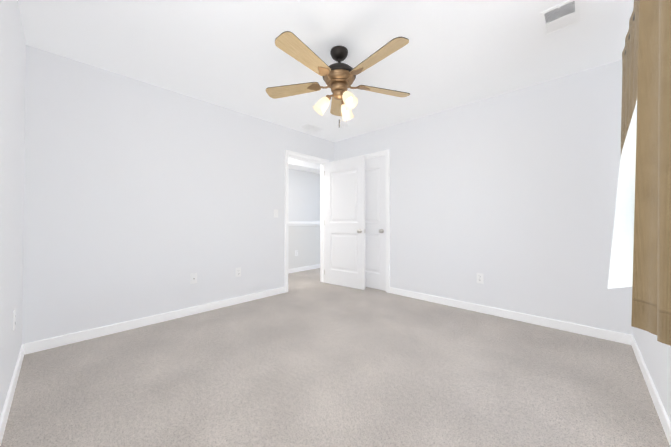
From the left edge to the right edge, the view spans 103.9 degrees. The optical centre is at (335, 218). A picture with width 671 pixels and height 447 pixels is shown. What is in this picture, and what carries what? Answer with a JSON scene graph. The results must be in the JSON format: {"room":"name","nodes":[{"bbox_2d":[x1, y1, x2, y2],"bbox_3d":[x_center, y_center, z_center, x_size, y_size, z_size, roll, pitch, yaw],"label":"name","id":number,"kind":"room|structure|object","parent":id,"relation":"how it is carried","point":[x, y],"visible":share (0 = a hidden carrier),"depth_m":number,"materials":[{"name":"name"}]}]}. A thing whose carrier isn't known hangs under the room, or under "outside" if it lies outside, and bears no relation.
{"room":"empty bedroom","nodes":[
{"label":"empty bedroom","id":0,"kind":"room"},
{"bbox_2d":[0,0,25,416],"bbox_3d":[-1.228,-0.169,0.823,3.740,2.450,0.120,-1,-1,43],"label":"wall","id":1,"kind":"structure","parent":0,"point":[12,87],"depth_m":1.51,"materials":[{"name":"white paint"}]},
{"bbox_2d":[0,344,23,446],"bbox_3d":[-1.183,1.014,0.858,3.500,0.085,0.013,-1,-1,43],"label":"baseboard","id":2,"kind":"structure","parent":1,"relation":"attached to","point":[7,406],"depth_m":1.48,"materials":[{"name":"white paint"}]},
{"bbox_2d":[13,309,15,330],"bbox_3d":[-2.012,0.636,1.644,0.070,0.115,0.008,-1,-1,43],"label":"electrical outlet","id":3,"kind":"object","parent":1,"relation":"attached to","point":[14,315],"visible":1,"depth_m":1.63,"materials":[{"name":"white plastic"}]},
{"bbox_2d":[22,45,333,343],"bbox_3d":[-1.242,-0.139,3.439,0.120,2.450,3.660,-1,-1,43],"label":"wall","id":4,"kind":"structure","parent":0,"point":[142,199],"depth_m":2.59,"materials":[{"name":"white paint"}]},
{"bbox_2d":[24,287,284,354],"bbox_3d":[-1.595,1.038,2.958,0.013,0.085,2.469,-1,-1,43],"label":"baseboard","id":5,"kind":"structure","parent":4,"relation":"attached to","point":[45,344],"depth_m":2.57,"materials":[{"name":"white paint"}]},
{"bbox_2d":[190,273,196,283],"bbox_3d":[-1.595,0.676,2.958,0.018,0.115,0.070,-1,-1,43],"label":"outlet","id":6,"kind":"object","parent":4,"relation":"attached to","point":[193,277],"visible":1,"depth_m":2.96,"materials":[{"name":"white plastic"}]},
{"bbox_2d":[236,267,240,276],"bbox_3d":[-1.237,0.685,3.343,0.008,0.115,0.070,-1,-1,43],"label":"electrical outlet","id":7,"kind":"object","parent":4,"relation":"attached to","point":[238,272],"visible":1,"depth_m":3.34,"materials":[{"name":"white plastic"}]},
{"bbox_2d":[274,209,277,217],"bbox_3d":[-0.849,-0.070,3.755,0.017,0.115,0.070,-1,-1,43],"label":"light switch","id":8,"kind":"object","parent":4,"relation":"attached to","point":[276,213],"visible":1,"depth_m":3.75,"materials":[{"name":"white plastic"}]},
{"bbox_2d":[289,156,323,281],"bbox_3d":[-0.477,0.075,4.234,0.015,2.040,0.780,-1,-1,43],"label":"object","id":9,"kind":"object","parent":4,"relation":"attached to","point":[323,209],"visible":0.67,"depth_m":4.51,"materials":[{"name":"white paint"}]},
{"bbox_2d":[285,150,328,292],"bbox_3d":[-0.483,0.044,4.240,0.164,2.103,0.906,-1,-1,43],"label":"door frame","id":10,"kind":"structure","parent":4,"relation":"attached to","point":[288,153],"depth_m":4.21,"materials":[{"name":"white paint"}]},
{"bbox_2d":[324,156,364,289],"bbox_3d":[0.134,0.068,4.218,0.785,2.030,0.169,0,-1,37],"label":"bedroom door","id":11,"kind":"structure","parent":4,"relation":"in","point":[344,222],"depth_m":4.18,"materials":[{"name":"white paint"}]},
{"bbox_2d":[288,168,319,221],"bbox_3d":[-1.306,-0.121,5.001,0.120,2.450,4.040,-1,-1,43],"label":"wall","id":12,"kind":"structure","parent":0,"point":[303,196],"depth_m":5.58,"materials":[{"name":"white paint"}]},
{"bbox_2d":[288,264,319,273],"bbox_3d":[-1.258,1.061,4.942,0.013,0.085,3.840,-1,-1,43],"label":"baseboard","id":13,"kind":"structure","parent":12,"relation":"attached to","point":[299,269],"depth_m":5.55,"materials":[{"name":"white paint"}]},
{"bbox_2d":[288,222,319,225],"bbox_3d":[-1.253,0.106,4.948,0.027,0.085,3.840,-1,-1,43],"label":"trim","id":14,"kind":"structure","parent":12,"relation":"attached to","point":[303,223],"depth_m":5.55,"materials":[{"name":"white paint"}]},
{"bbox_2d":[288,225,319,268],"bbox_3d":[-1.261,0.583,4.950,0.004,0.870,3.840,-1,-1,43],"label":"wainscot","id":15,"kind":"structure","parent":12,"relation":"attached to","point":[304,241],"depth_m":5.57,"materials":[{"name":"white paint"}]},
{"bbox_2d":[288,158,319,173],"bbox_3d":[-1.132,-1.183,4.848,0.360,0.330,3.840,-1,-1,43],"label":"soffit","id":16,"kind":"structure","parent":0,"point":[297,164],"depth_m":5.23,"materials":[{"name":"white paint"}]},
{"bbox_2d":[18,0,633,141],"bbox_3d":[0.064,-1.419,3.015,4.860,0.100,5.060,-1,-1,43],"label":"ceiling","id":17,"kind":"structure","parent":0,"point":[229,54],"depth_m":2.11,"materials":[{"name":"white paint"}]},
{"bbox_2d":[299,124,323,132],"bbox_3d":[-0.354,-1.352,3.948,0.220,0.013,0.310,-1,-1,43],"label":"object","id":18,"kind":"structure","parent":17,"relation":"attached to","point":[312,128],"depth_m":3.94,"materials":[{"name":"white plastic"}]},
{"bbox_2d":[266,31,409,127],"bbox_3d":[0.031,-1.062,2.124,1.268,0.633,1.268,-1,-1,43],"label":"ceiling fan","id":19,"kind":"object","parent":17,"relation":"hanging from","point":[339,77],"visible":1,"depth_m":2.07,"materials":[{"name":"brown wood"}]},
{"bbox_2d":[540,0,579,36],"bbox_3d":[1.548,-1.376,1.808,0.195,0.013,0.310,-1,-1,43],"label":"air vent","id":20,"kind":"object","parent":17,"relation":"attached to","point":[561,17],"depth_m":1.80,"materials":[{"name":"white plastic"}]},
{"bbox_2d":[1,268,669,446],"bbox_3d":[0.064,1.131,2.986,4.860,0.100,5.060,-1,-1,43],"label":"floor","id":21,"kind":"structure","parent":0,"point":[308,359],"depth_m":1.71,"materials":[{"name":"carpet"}]},
{"bbox_2d":[334,60,632,334],"bbox_3d":[1.332,-0.139,3.438,3.620,2.450,0.120,-1,-1,43],"label":"wall","id":22,"kind":"structure","parent":0,"point":[511,196],"depth_m":2.79,"materials":[{"name":"white paint"}]},
{"bbox_2d":[348,150,389,292],"bbox_3d":[0.501,0.043,4.224,0.936,2.103,0.164,-1,-1,43],"label":"trim","id":23,"kind":"structure","parent":22,"relation":"attached to","point":[384,152],"depth_m":3.87,"materials":[{"name":"white paint"}]},
{"bbox_2d":[365,155,385,290],"bbox_3d":[0.471,0.068,4.199,0.815,2.030,0.169,-1,-1,43],"label":"closet door","id":24,"kind":"structure","parent":22,"relation":"in","point":[375,222],"depth_m":4.04,"materials":[{"name":"white paint"}]},
{"bbox_2d":[477,273,483,283],"bbox_3d":[1.666,0.691,3.025,0.070,0.115,0.008,-1,-1,43],"label":"electrical outlet","id":25,"kind":"object","parent":22,"relation":"attached to","point":[480,279],"visible":1,"depth_m":3.02,"materials":[{"name":"white plastic"}]},
{"bbox_2d":[390,287,632,344],"bbox_3d":[1.654,1.039,3.028,2.367,0.085,0.013,-1,-1,43],"label":"baseboard","id":26,"kind":"structure","parent":22,"relation":"attached to","point":[586,330],"depth_m":2.71,"materials":[{"name":"white paint"}]},
{"bbox_2d":[633,327,670,421],"bbox_3d":[1.671,-0.164,1.251,0.120,2.450,2.590,-1,-1,43],"label":"wall","id":27,"kind":"structure","parent":0,"point":[662,367],"depth_m":1.46,"materials":[{"name":"white paint"}]},
{"bbox_2d":[631,335,670,446],"bbox_3d":[1.296,1.015,0.939,0.013,0.085,3.514,-1,-1,43],"label":"baseboard","id":28,"kind":"structure","parent":27,"relation":"attached to","point":[661,412],"depth_m":1.50,"materials":[{"name":"white paint"}]},
{"bbox_3d":[1.253,-1.150,0.970,0.084,0.055,2.514,-1,-1,43],"label":"curtain rod","id":29,"kind":"object","parent":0,"visible":0},
{"bbox_2d":[608,0,639,288],"bbox_3d":[1.712,-0.420,1.564,0.182,1.530,0.955,-1,-1,43],"label":"window","id":30,"kind":"structure","parent":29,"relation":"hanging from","point":[621,269],"depth_m":1.30,"materials":[{"name":"white glass"}]},
{"bbox_2d":[631,0,670,345],"bbox_3d":[0.707,-0.433,0.446,0.106,1.530,0.870,0,-1,36],"label":"curtain","id":31,"kind":"object","parent":29,"relation":"hanging from","point":[651,297],"visible":1,"depth_m":0.77,"materials":[{"name":"beige fabric"}]}
]}

